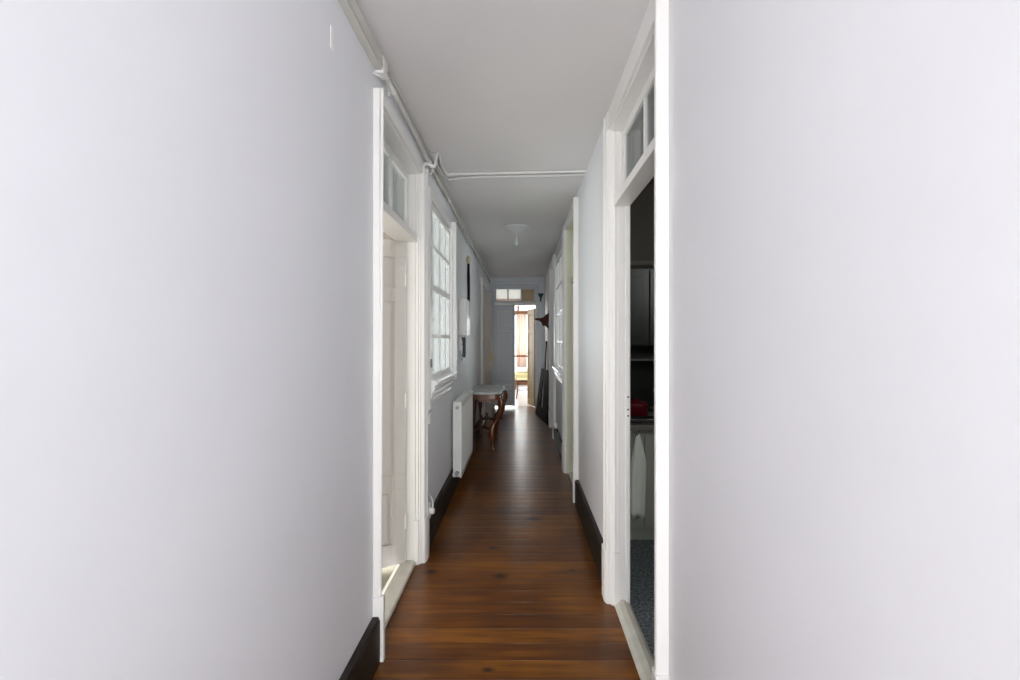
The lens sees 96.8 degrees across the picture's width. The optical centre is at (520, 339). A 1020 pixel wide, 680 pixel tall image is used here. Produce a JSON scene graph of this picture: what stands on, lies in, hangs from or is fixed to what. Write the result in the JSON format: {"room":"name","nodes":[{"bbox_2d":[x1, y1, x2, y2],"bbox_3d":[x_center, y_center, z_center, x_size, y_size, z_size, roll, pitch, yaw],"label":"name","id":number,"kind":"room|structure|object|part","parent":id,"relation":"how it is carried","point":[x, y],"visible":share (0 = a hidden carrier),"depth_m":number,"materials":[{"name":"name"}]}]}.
{"room":"home hallway","nodes":[
{"label":"home hallway","id":0,"kind":"room"},
{"bbox_2d":[0,0,489,679],"bbox_3d":[-0.760,0.060,3.910,0.140,2.880,12.220,0,0,0],"label":"wall","id":1,"kind":"structure","parent":0,"point":[186,186],"depth_m":0.94,"materials":[{"name":"paint"}]},
{"bbox_2d":[330,25,333,50],"bbox_3d":[-0.691,-1.100,1.653,0.006,0.080,0.025,0,0,0],"label":"wall plate","id":2,"kind":"object","parent":1,"relation":"attached to","point":[331,28],"visible":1,"depth_m":1.65,"materials":[{"name":"white plastic"}]},
{"bbox_2d":[338,0,382,68],"bbox_3d":[-0.670,-1.310,-0.032,0.040,0.070,4.337,0,0,0],"label":"conduit","id":3,"kind":"object","parent":1,"relation":"attached to","point":[350,8],"visible":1,"depth_m":1.89,"materials":[{"name":"grey plastic"}]},
{"bbox_2d":[373,55,388,79],"bbox_3d":[-0.665,-1.290,2.153,0.050,0.120,0.114,0,0,0],"label":"conduit","id":4,"kind":"object","parent":1,"relation":"attached to","point":[382,74],"visible":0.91,"depth_m":2.15,"materials":[{"name":"white plastic"}]},
{"bbox_2d":[380,88,420,628],"bbox_3d":[-1.091,0.162,2.580,0.866,2.677,0.929,0,0,0],"label":"door","id":5,"kind":"structure","parent":1,"relation":"in","point":[401,422],"depth_m":2.97,"materials":[{"name":"white paint"}]},
{"bbox_3d":[-0.767,-0.910,2.410,0.004,0.302,0.422,0,0,0],"label":"pane","id":6,"kind":"part","parent":5,"relation":"part of","materials":[{"name":"clear glass"}]},
{"bbox_3d":[-0.767,-0.910,2.590,0.035,0.396,0.876,0,0,0],"label":"transom sash","id":7,"kind":"part","parent":5,"relation":"part of","materials":[{"name":"white paint"}]},
{"bbox_3d":[-0.767,-0.910,2.810,0.004,0.302,0.342,0,0,0],"label":"pane","id":8,"kind":"part","parent":5,"relation":"part of","materials":[{"name":"clear glass"}]},
{"bbox_3d":[-0.752,0.180,3.026,0.035,0.080,0.005,0,0,0],"label":"keep plate","id":9,"kind":"part","parent":5,"relation":"part of","materials":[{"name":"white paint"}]},
{"bbox_2d":[373,88,428,661],"bbox_3d":[-0.663,0.161,2.627,0.054,2.678,1.038,0,0,0],"label":"door frame","id":10,"kind":"structure","parent":1,"relation":"attached to","point":[378,111],"depth_m":2.12,"materials":[{"name":"white paint"}]},
{"bbox_2d":[339,415,482,679],"bbox_3d":[-0.672,1.393,3.910,0.035,0.213,12.220,0,0,0],"label":"baseboard","id":11,"kind":"structure","parent":1,"relation":"attached to","point":[363,664],"depth_m":2.04,"materials":[{"name":"black wood"}]},
{"bbox_2d":[428,410,431,423],"bbox_3d":[-0.666,0.575,3.350,0.048,0.100,0.300,0,0,0],"label":"wall box","id":12,"kind":"object","parent":1,"relation":"attached to","point":[430,413],"visible":0.45,"depth_m":3.21,"materials":[{"name":"white plastic"}]},
{"bbox_2d":[428,494,434,518],"bbox_3d":[-0.652,1.206,3.267,0.075,0.144,0.194,0,0,0],"label":"wall socket","id":13,"kind":"object","parent":1,"relation":"attached to","point":[431,510],"visible":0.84,"depth_m":3.22,"materials":[{"name":"white plastic"}]},
{"bbox_2d":[424,152,438,168],"bbox_3d":[-0.631,-1.304,3.265,0.068,0.154,0.146,0,0,36],"label":"conduit bend","id":14,"kind":"object","parent":1,"relation":"attached to","point":[434,165],"visible":1,"depth_m":3.24,"materials":[{"name":"white plastic"}]},
{"bbox_2d":[384,79,490,281],"bbox_3d":[-0.669,-1.290,6.111,0.044,0.048,7.782,0,0,0],"label":"conduit pipe","id":15,"kind":"object","parent":1,"relation":"attached to","point":[391,90],"visible":0.94,"depth_m":3.03,"materials":[{"name":"grey plastic"}]},
{"bbox_2d":[388,69,490,278],"bbox_3d":[-0.668,-1.358,6.050,0.028,0.024,7.800,0,0,0],"label":"cable","id":16,"kind":"object","parent":1,"relation":"attached to","point":[389,73],"visible":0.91,"depth_m":3.11,"materials":[{"name":"grey plastic"}]},
{"bbox_2d":[428,186,457,409],"bbox_3d":[-0.715,-0.305,3.825,0.210,1.630,1.070,0,0,0],"label":"window","id":17,"kind":"structure","parent":1,"relation":"in","point":[442,233],"depth_m":3.89,"materials":[{"name":"white paint"}]},
{"bbox_3d":[-0.689,-0.855,3.555,0.004,0.267,0.267,0,0,0],"label":"pane","id":18,"kind":"part","parent":17,"relation":"part of","materials":[{"name":"clear glass"}]},
{"bbox_3d":[-0.689,-0.555,3.555,0.004,0.288,0.267,0,0,0],"label":"pane","id":19,"kind":"part","parent":17,"relation":"part of","materials":[{"name":"clear glass"}]},
{"bbox_3d":[-0.689,-0.215,3.555,0.004,0.348,0.267,0,0,0],"label":"pane","id":20,"kind":"part","parent":17,"relation":"part of","materials":[{"name":"clear glass"}]},
{"bbox_3d":[-0.689,0.119,3.555,0.004,0.277,0.267,0,0,0],"label":"pane","id":21,"kind":"part","parent":17,"relation":"part of","materials":[{"name":"clear glass"}]},
{"bbox_3d":[-0.689,-0.855,3.850,0.004,0.267,0.278,0,0,0],"label":"pane","id":22,"kind":"part","parent":17,"relation":"part of","materials":[{"name":"clear glass"}]},
{"bbox_3d":[-0.689,-0.555,3.850,0.004,0.288,0.278,0,0,0],"label":"pane","id":23,"kind":"part","parent":17,"relation":"part of","materials":[{"name":"clear glass"}]},
{"bbox_3d":[-0.689,-0.215,3.850,0.004,0.348,0.278,0,0,0],"label":"pane","id":24,"kind":"part","parent":17,"relation":"part of","materials":[{"name":"clear glass"}]},
{"bbox_3d":[-0.689,0.119,3.850,0.004,0.277,0.278,0,0,0],"label":"pane","id":25,"kind":"part","parent":17,"relation":"part of","materials":[{"name":"clear glass"}]},
{"bbox_3d":[-0.689,-0.365,3.830,0.046,1.330,0.900,0,0,0],"label":"sash","id":26,"kind":"part","parent":17,"relation":"part of","materials":[{"name":"white paint"}]},
{"bbox_3d":[-0.650,0.390,3.845,0.080,0.191,1.030,0,0,0],"label":"sill","id":27,"kind":"part","parent":17,"relation":"part of","materials":[{"name":"white wood"}]},
{"bbox_3d":[-0.689,-0.215,4.125,0.004,0.348,0.227,0,0,0],"label":"pane","id":28,"kind":"part","parent":17,"relation":"part of","materials":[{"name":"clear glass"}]},
{"bbox_2d":[452,390,472,477],"bbox_3d":[-0.633,0.975,4.896,0.114,0.741,1.090,0,0,0],"label":"radiator","id":29,"kind":"object","parent":1,"relation":"attached to","point":[462,412],"visible":0.98,"depth_m":4.54,"materials":[{"name":"white metal"}]},
{"bbox_3d":[-0.623,0.973,4.426,0.062,0.725,0.012,0,0,0],"label":"panel","id":30,"kind":"part","parent":29,"relation":"part of","materials":[{"name":"white metal"}]},
{"bbox_3d":[-0.657,0.975,4.930,0.014,0.740,1.020,0,0,0],"label":"panel","id":31,"kind":"part","parent":29,"relation":"part of","materials":[{"name":"white metal"}]},
{"bbox_3d":[-0.585,0.975,4.930,0.018,0.740,1.020,0,0,0],"label":"panel","id":32,"kind":"part","parent":29,"relation":"part of","materials":[{"name":"white metal"}]},
{"bbox_2d":[459,337,465,360],"bbox_3d":[-0.655,0.097,5.090,0.070,0.272,0.060,0,0,0],"label":"handset","id":33,"kind":"object","parent":1,"relation":"attached to","point":[461,339],"visible":1,"depth_m":5.07,"materials":[{"name":"white plastic"}]},
{"bbox_3d":[-0.679,0.045,5.090,0.022,0.150,0.060,0,0,0],"label":"wall plate","id":34,"kind":"part","parent":33,"relation":"part of","materials":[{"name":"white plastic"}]},
{"bbox_2d":[459,298,469,335],"bbox_3d":[-0.643,-0.255,5.150,0.093,0.410,0.300,0,0,0],"label":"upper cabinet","id":35,"kind":"object","parent":1,"relation":"attached to","point":[464,304],"visible":1,"depth_m":5.00,"materials":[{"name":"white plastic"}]},
{"bbox_3d":[-0.601,-0.170,5.150,0.008,0.220,0.280,0,0,0],"label":"lid","id":36,"kind":"part","parent":35,"relation":"part of","materials":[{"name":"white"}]},
{"bbox_2d":[466,255,469,315],"bbox_3d":[-0.663,-0.647,5.710,0.052,0.836,0.052,0,0,0],"label":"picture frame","id":37,"kind":"object","parent":1,"relation":"attached to","point":[468,256],"depth_m":5.70,"materials":[{"name":"brown wood"}]},
{"bbox_2d":[457,222,489,282],"bbox_3d":[-0.684,-1.245,7.370,0.010,0.036,5.040,0,0,0],"label":"cable","id":38,"kind":"object","parent":1,"relation":"attached to","point":[457,222],"visible":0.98,"depth_m":6.11,"materials":[{"name":"grey metal"}]},
{"bbox_2d":[481,277,486,414],"bbox_3d":[-0.668,0.210,8.250,0.044,2.580,0.952,0,0,0],"label":"door frame","id":39,"kind":"structure","parent":1,"relation":"attached to","point":[482,279],"depth_m":7.78,"materials":[{"name":"white paint"}]},
{"bbox_2d":[483,284,493,423],"bbox_3d":[-0.663,0.250,8.250,0.334,2.500,0.800,0,0,0],"label":"door","id":40,"kind":"structure","parent":1,"relation":"in","point":[487,295],"depth_m":8.23,"materials":[{"name":"white paint"}]},
{"bbox_2d":[382,564,399,594],"bbox_3d":[-2.115,1.530,3.900,2.570,0.060,6.600,0,0,0],"label":"floor","id":41,"kind":"structure","parent":0,"point":[388,573],"depth_m":2.90,"materials":[{"name":"stone"}]},
{"bbox_2d":[355,0,649,276],"bbox_3d":[-1.440,-1.430,4.010,4.120,0.100,12.420,0,0,0],"label":"ceiling","id":42,"kind":"structure","parent":0,"point":[487,85],"depth_m":2.53,"materials":[{"name":"white paint"}]},
{"bbox_2d":[432,152,584,180],"bbox_3d":[-0.054,-1.368,3.602,1.216,0.023,0.544,0,0,0],"label":"conduit","id":43,"kind":"object","parent":42,"relation":"attached to","point":[433,153],"visible":0.91,"depth_m":3.77,"materials":[{"name":"white plastic"}]},
{"bbox_2d":[438,154,586,175],"bbox_3d":[-0.039,-1.369,3.541,1.190,0.026,0.423,0,0,0],"label":"conduit","id":44,"kind":"object","parent":42,"relation":"attached to","point":[439,157],"visible":0.92,"depth_m":3.69,"materials":[{"name":"white plastic"}]},
{"bbox_2d":[503,224,529,245],"bbox_3d":[-0.055,-1.266,5.550,0.330,0.227,0.330,0,0,0],"label":"ceiling lamp","id":45,"kind":"object","parent":42,"relation":"hanging from","point":[516,229],"visible":1,"depth_m":5.49,"materials":[{"name":"white paint"}]},
{"bbox_2d":[373,385,639,679],"bbox_3d":[-0.100,1.530,7.100,5.000,0.060,18.600,0,0,0],"label":"floor","id":46,"kind":"structure","parent":0,"point":[509,586],"depth_m":2.75,"materials":[{"name":"brown wood"}]},
{"bbox_2d":[473,384,507,450],"bbox_3d":[-0.447,1.103,6.585,0.480,0.807,1.130,0,0,0],"label":"console table","id":47,"kind":"object","parent":46,"relation":"on","point":[487,393],"visible":0.95,"depth_m":6.11,"materials":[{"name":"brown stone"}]},
{"bbox_3d":[-0.627,1.144,6.120,0.076,0.720,0.067,0,0,0],"label":"leg","id":48,"kind":"part","parent":47,"relation":"part of","materials":[{"name":"brown wood"}]},
{"bbox_3d":[-0.627,1.144,7.050,0.076,0.720,0.067,0,0,0],"label":"leg","id":49,"kind":"part","parent":47,"relation":"part of","materials":[{"name":"brown wood"}]},
{"bbox_3d":[-0.324,1.142,6.131,0.234,0.731,0.113,0,0,0],"label":"leg","id":50,"kind":"part","parent":47,"relation":"part of","materials":[{"name":"brown wood"}]},
{"bbox_3d":[-0.324,1.142,7.039,0.234,0.731,0.113,0,0,0],"label":"leg","id":51,"kind":"part","parent":47,"relation":"part of","materials":[{"name":"brown wood"}]},
{"bbox_2d":[515,372,526,389],"bbox_3d":[0.640,1.250,13.925,1.720,0.500,0.750,0,0,0],"label":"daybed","id":52,"kind":"object","parent":46,"relation":"on","point":[517,375],"visible":0.2,"depth_m":13.56,"materials":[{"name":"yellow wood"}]},
{"bbox_2d":[515,367,526,372],"bbox_3d":[0.040,0.918,13.900,0.420,0.157,0.400,0,0,0],"label":"cushion","id":53,"kind":"object","parent":52,"relation":"on","point":[518,369],"visible":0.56,"depth_m":13.72,"materials":[{"name":"white fabric"}]},
{"bbox_3d":[0.640,1.100,13.925,1.700,0.200,0.730,0,0,0],"label":"mattress","id":54,"kind":"part","parent":52,"relation":"part of","materials":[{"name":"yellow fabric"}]},
{"bbox_2d":[516,378,526,398],"bbox_3d":[0.123,0.920,11.750,0.501,1.165,0.410,0,0,0],"label":"chair","id":55,"kind":"object","parent":46,"relation":"on","point":[518,379],"visible":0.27,"depth_m":11.56,"materials":[{"name":"brown wood"}]},
{"bbox_2d":[535,368,548,424],"bbox_3d":[0.411,1.025,8.598,0.145,0.950,1.300,0,0,-5],"label":"wooden board","id":56,"kind":"object","parent":46,"relation":"on","point":[541,412],"visible":1,"depth_m":8.52,"materials":[{"name":"black wood"}]},
{"bbox_2d":[545,341,546,368],"bbox_3d":[0.484,0.760,9.140,0.079,1.480,0.280,0,0,0],"label":"wooden board","id":57,"kind":"object","parent":46,"relation":"on","point":[546,341],"visible":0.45,"depth_m":9.07,"materials":[{"name":"black wood"}]},
{"bbox_2d":[496,290,520,298],"bbox_3d":[-0.100,-0.150,12.760,5.200,3.300,5.280,0,0,0],"label":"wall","id":58,"kind":"structure","parent":0,"point":[500,294],"depth_m":15.20,"materials":[{"name":"white"}]},
{"bbox_2d":[496,299,526,384],"bbox_3d":[-0.100,0.060,15.205,1.700,2.880,0.090,0,0,0],"label":"window","id":59,"kind":"structure","parent":58,"relation":"in","point":[517,311],"depth_m":15.17,"materials":[{"name":"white wood"}]},
{"bbox_3d":[-0.080,-0.880,15.094,1.700,0.044,0.152,0,0,0],"label":"curtain rod","id":60,"kind":"object","parent":59,"relation":"attached to","visible":0},
{"bbox_2d":[516,314,526,367],"bbox_3d":[0.026,0.070,15.040,0.352,1.860,0.099,0,0,0],"label":"curtain","id":61,"kind":"object","parent":60,"relation":"hanging from","point":[521,319],"visible":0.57,"depth_m":15.04,"materials":[{"name":"white fabric"}]},
{"bbox_2d":[490,283,544,406],"bbox_3d":[-0.105,0.060,10.120,1.450,2.880,0.200,0,0,0],"label":"wall","id":62,"kind":"structure","parent":0,"point":[541,285],"depth_m":10.02,"materials":[{"name":"white paint"}]},
{"bbox_2d":[491,284,538,407],"bbox_3d":[-0.133,0.130,10.243,1.075,2.740,0.556,0,0,0],"label":"door","id":63,"kind":"structure","parent":62,"relation":"in","point":[503,312],"depth_m":10.05,"materials":[{"name":"grey paint"}]},
{"bbox_3d":[-0.367,0.340,10.050,0.295,1.080,0.020,0,0,0],"label":"panel moulding","id":64,"kind":"part","parent":63,"relation":"part of","materials":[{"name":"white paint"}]},
{"bbox_3d":[-0.133,-0.990,10.057,0.905,0.300,0.035,0,0,0],"label":"transom sash","id":65,"kind":"part","parent":63,"relation":"part of","materials":[{"name":"glass"}]},
{"bbox_3d":[0.163,-0.990,10.056,0.291,0.280,0.004,0,0,0],"label":"pane","id":66,"kind":"part","parent":63,"relation":"part of","materials":[{"name":"beige glass"}]},
{"bbox_2d":[490,277,544,282],"bbox_3d":[-0.080,-1.315,9.975,1.220,0.130,0.090,0,0,0],"label":"crown molding","id":67,"kind":"structure","parent":62,"relation":"attached to","point":[493,279],"depth_m":9.97,"materials":[{"name":"white paint"}]},
{"bbox_2d":[630,540,653,658],"bbox_3d":[1.605,1.530,2.450,1.990,0.061,3.300,0,0,0],"label":"floor","id":68,"kind":"structure","parent":0,"point":[641,551],"depth_m":2.77,"materials":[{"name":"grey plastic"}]},
{"bbox_2d":[630,431,653,539],"bbox_3d":[1.261,1.085,3.653,1.278,0.830,0.673,0,0,0],"label":"base cabinet","id":69,"kind":"object","parent":68,"relation":"on","point":[640,529],"visible":0.09,"depth_m":3.35,"materials":[{"name":"grey wood"}]},
{"bbox_3d":[0.791,1.040,3.358,0.239,0.680,0.021,0,0,0],"label":"door","id":70,"kind":"part","parent":69,"relation":"part of","materials":[{"name":"grey wood"}]},
{"bbox_2d":[630,412,653,430],"bbox_3d":[1.271,0.648,3.660,1.298,0.041,0.660,0,0,0],"label":"countertop","id":71,"kind":"structure","parent":69,"relation":"on","point":[633,426],"depth_m":3.33,"materials":[{"name":"grey stone"}]},
{"bbox_2d":[630,398,653,415],"bbox_3d":[0.997,0.548,3.613,0.397,0.158,0.207,0,0,45],"label":"saucepan","id":72,"kind":"object","parent":71,"relation":"on","point":[637,408],"visible":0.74,"depth_m":3.60,"materials":[{"name":"red metal"}]},
{"bbox_3d":[0.930,0.495,3.680,0.204,0.052,0.204,0,0,0],"label":"lid","id":73,"kind":"part","parent":72,"relation":"part of","materials":[{"name":"red ceramic"}]},
{"bbox_2d":[630,416,653,423],"bbox_3d":[0.930,0.608,3.440,0.410,0.038,0.172,0,0,0],"label":"cooktop","id":74,"kind":"object","parent":71,"relation":"on","point":[633,419],"visible":0.44,"depth_m":3.40,"materials":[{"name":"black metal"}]},
{"bbox_3d":[1.114,1.040,3.358,0.394,0.680,0.021,0,0,0],"label":"door","id":75,"kind":"part","parent":69,"relation":"part of","materials":[{"name":"grey wood"}]},
{"bbox_3d":[0.845,0.686,3.310,0.032,0.059,0.079,0,0,0],"label":"towel hook","id":76,"kind":"object","parent":69,"relation":"attached to","visible":0},
{"bbox_2d":[630,434,645,519],"bbox_3d":[0.855,0.995,3.301,0.118,0.620,0.047,0,0,0],"label":"tea towel","id":77,"kind":"object","parent":76,"relation":"hanging from","point":[638,460],"visible":1,"depth_m":3.29,"materials":[{"name":"white fabric"}]},
{"bbox_2d":[630,184,653,260],"bbox_3d":[1.660,0.060,2.400,2.080,2.880,3.400,0,0,0],"label":"wall","id":78,"kind":"structure","parent":0,"point":[642,207],"depth_m":4.00,"materials":[{"name":"brown"}]},
{"bbox_2d":[630,261,653,345],"bbox_3d":[1.261,-0.290,3.795,1.278,0.680,0.390,0,0,0],"label":"upper cabinet","id":79,"kind":"object","parent":78,"relation":"attached to","point":[641,272],"visible":0.22,"depth_m":3.64,"materials":[{"name":"black wood"}]},
{"bbox_3d":[1.261,-0.605,3.795,1.278,0.050,0.390,0,0,0],"label":"cornice","id":80,"kind":"part","parent":79,"relation":"part of","materials":[{"name":"grey wood"}]},
{"bbox_3d":[1.240,-0.265,3.649,0.400,0.610,0.022,0,0,0],"label":"door","id":81,"kind":"part","parent":79,"relation":"part of","materials":[{"name":"black wood"}]},
{"bbox_2d":[630,346,653,411],"bbox_3d":[1.261,0.339,3.982,1.278,0.576,0.034,0,0,0],"label":"backsplash","id":82,"kind":"structure","parent":78,"relation":"attached to","point":[641,372],"depth_m":3.96,"materials":[{"name":"black"}]},
{"bbox_2d":[630,358,653,360],"bbox_3d":[1.075,0.163,3.830,0.850,0.015,0.260,0,0,0],"label":"wall shelf","id":83,"kind":"object","parent":78,"relation":"attached to","point":[631,359],"visible":0.11,"depth_m":3.70,"materials":[{"name":"grey wood"}]},
{"bbox_2d":[545,0,1019,679],"bbox_3d":[0.575,0.060,3.910,0.090,2.880,12.220,0,0,0],"label":"wall","id":84,"kind":"structure","parent":0,"point":[844,175],"depth_m":0.75,"materials":[{"name":"paint"}]},
{"bbox_2d":[534,311,548,329],"bbox_3d":[0.387,-0.375,8.600,0.286,0.350,0.120,0,0,0],"label":"wall bracket","id":85,"kind":"object","parent":84,"relation":"attached to","point":[544,320],"visible":0.98,"depth_m":8.57,"materials":[{"name":"brown wood"}]},
{"bbox_3d":[0.387,-0.369,8.600,0.286,0.281,0.060,0,0,0],"label":"arm","id":86,"kind":"part","parent":85,"relation":"part of","materials":[{"name":"brown wood"}]},
{"bbox_2d":[551,265,552,427],"bbox_3d":[0.575,0.140,7.340,0.130,2.720,0.820,0,0,0],"label":"door","id":87,"kind":"structure","parent":84,"relation":"in","point":[552,265],"depth_m":7.74,"materials":[{"name":"white paint"}]},
{"bbox_2d":[549,254,555,438],"bbox_3d":[0.503,0.100,7.350,0.054,2.800,0.972,0,0,0],"label":"door frame","id":88,"kind":"structure","parent":84,"relation":"attached to","point":[554,255],"depth_m":7.68,"materials":[{"name":"white paint"}]},
{"bbox_2d":[552,245,561,383],"bbox_3d":[0.555,-0.300,6.045,0.210,1.780,1.230,0,0,0],"label":"window","id":89,"kind":"structure","parent":84,"relation":"in","point":[557,368],"depth_m":6.22,"materials":[{"name":"white paint"}]},
{"bbox_3d":[0.490,0.470,6.065,0.080,0.191,1.190,0,0,0],"label":"sill","id":90,"kind":"part","parent":89,"relation":"part of","materials":[{"name":"white wood"}]},
{"bbox_3d":[0.507,-0.300,6.045,0.045,1.780,1.230,0,0,0],"label":"casing","id":91,"kind":"part","parent":89,"relation":"part of","materials":[{"name":"white wood"}]},
{"bbox_3d":[0.529,-0.360,6.050,0.042,1.480,1.060,0,0,0],"label":"sash","id":92,"kind":"part","parent":89,"relation":"part of","materials":[{"name":"white paint"}]},
{"bbox_2d":[566,215,572,481],"bbox_3d":[0.575,0.130,4.670,0.130,2.740,0.860,0,0,0],"label":"door","id":93,"kind":"structure","parent":84,"relation":"in","point":[569,232],"depth_m":5.09,"materials":[{"name":"beige paint"}]},
{"bbox_2d":[562,197,577,502],"bbox_3d":[0.503,0.090,4.740,0.054,2.820,1.132,0,0,0],"label":"door frame","id":94,"kind":"structure","parent":84,"relation":"attached to","point":[573,211],"depth_m":4.18,"materials":[{"name":"white paint"}]},
{"bbox_2d":[548,408,602,583],"bbox_3d":[0.512,1.393,3.910,0.035,0.213,12.220,0,0,0],"label":"baseboard","id":95,"kind":"structure","parent":84,"relation":"attached to","point":[593,535],"depth_m":3.37,"materials":[{"name":"black wood"}]},
{"bbox_2d":[611,32,653,679],"bbox_3d":[0.565,0.155,2.087,0.109,2.690,0.975,0,0,0],"label":"door","id":96,"kind":"structure","parent":84,"relation":"in","point":[632,131],"depth_m":2.54,"materials":[{"name":"white paint"}]},
{"bbox_3d":[0.600,0.370,2.541,0.020,0.140,0.004,0,0,0],"label":"strike plate","id":97,"kind":"part","parent":96,"relation":"part of","materials":[{"name":"white paint"}]},
{"bbox_3d":[0.585,-0.994,2.310,0.004,0.275,0.402,0,0,0],"label":"pane","id":98,"kind":"part","parent":96,"relation":"part of","materials":[{"name":"clear glass"}]},
{"bbox_3d":[0.585,-0.994,2.120,0.030,0.369,0.876,0,0,0],"label":"transom sash","id":99,"kind":"part","parent":96,"relation":"part of","materials":[{"name":"white paint"}]},
{"bbox_3d":[0.585,-0.994,1.910,0.004,0.275,0.362,0,0,0],"label":"pane","id":100,"kind":"part","parent":96,"relation":"part of","materials":[{"name":"clear glass"}]},
{"bbox_2d":[602,0,668,679],"bbox_3d":[0.503,0.100,2.146,0.054,2.800,1.060,0,0,0],"label":"door frame","id":101,"kind":"structure","parent":84,"relation":"attached to","point":[656,18],"depth_m":1.62,"materials":[{"name":"white paint"}]}
]}

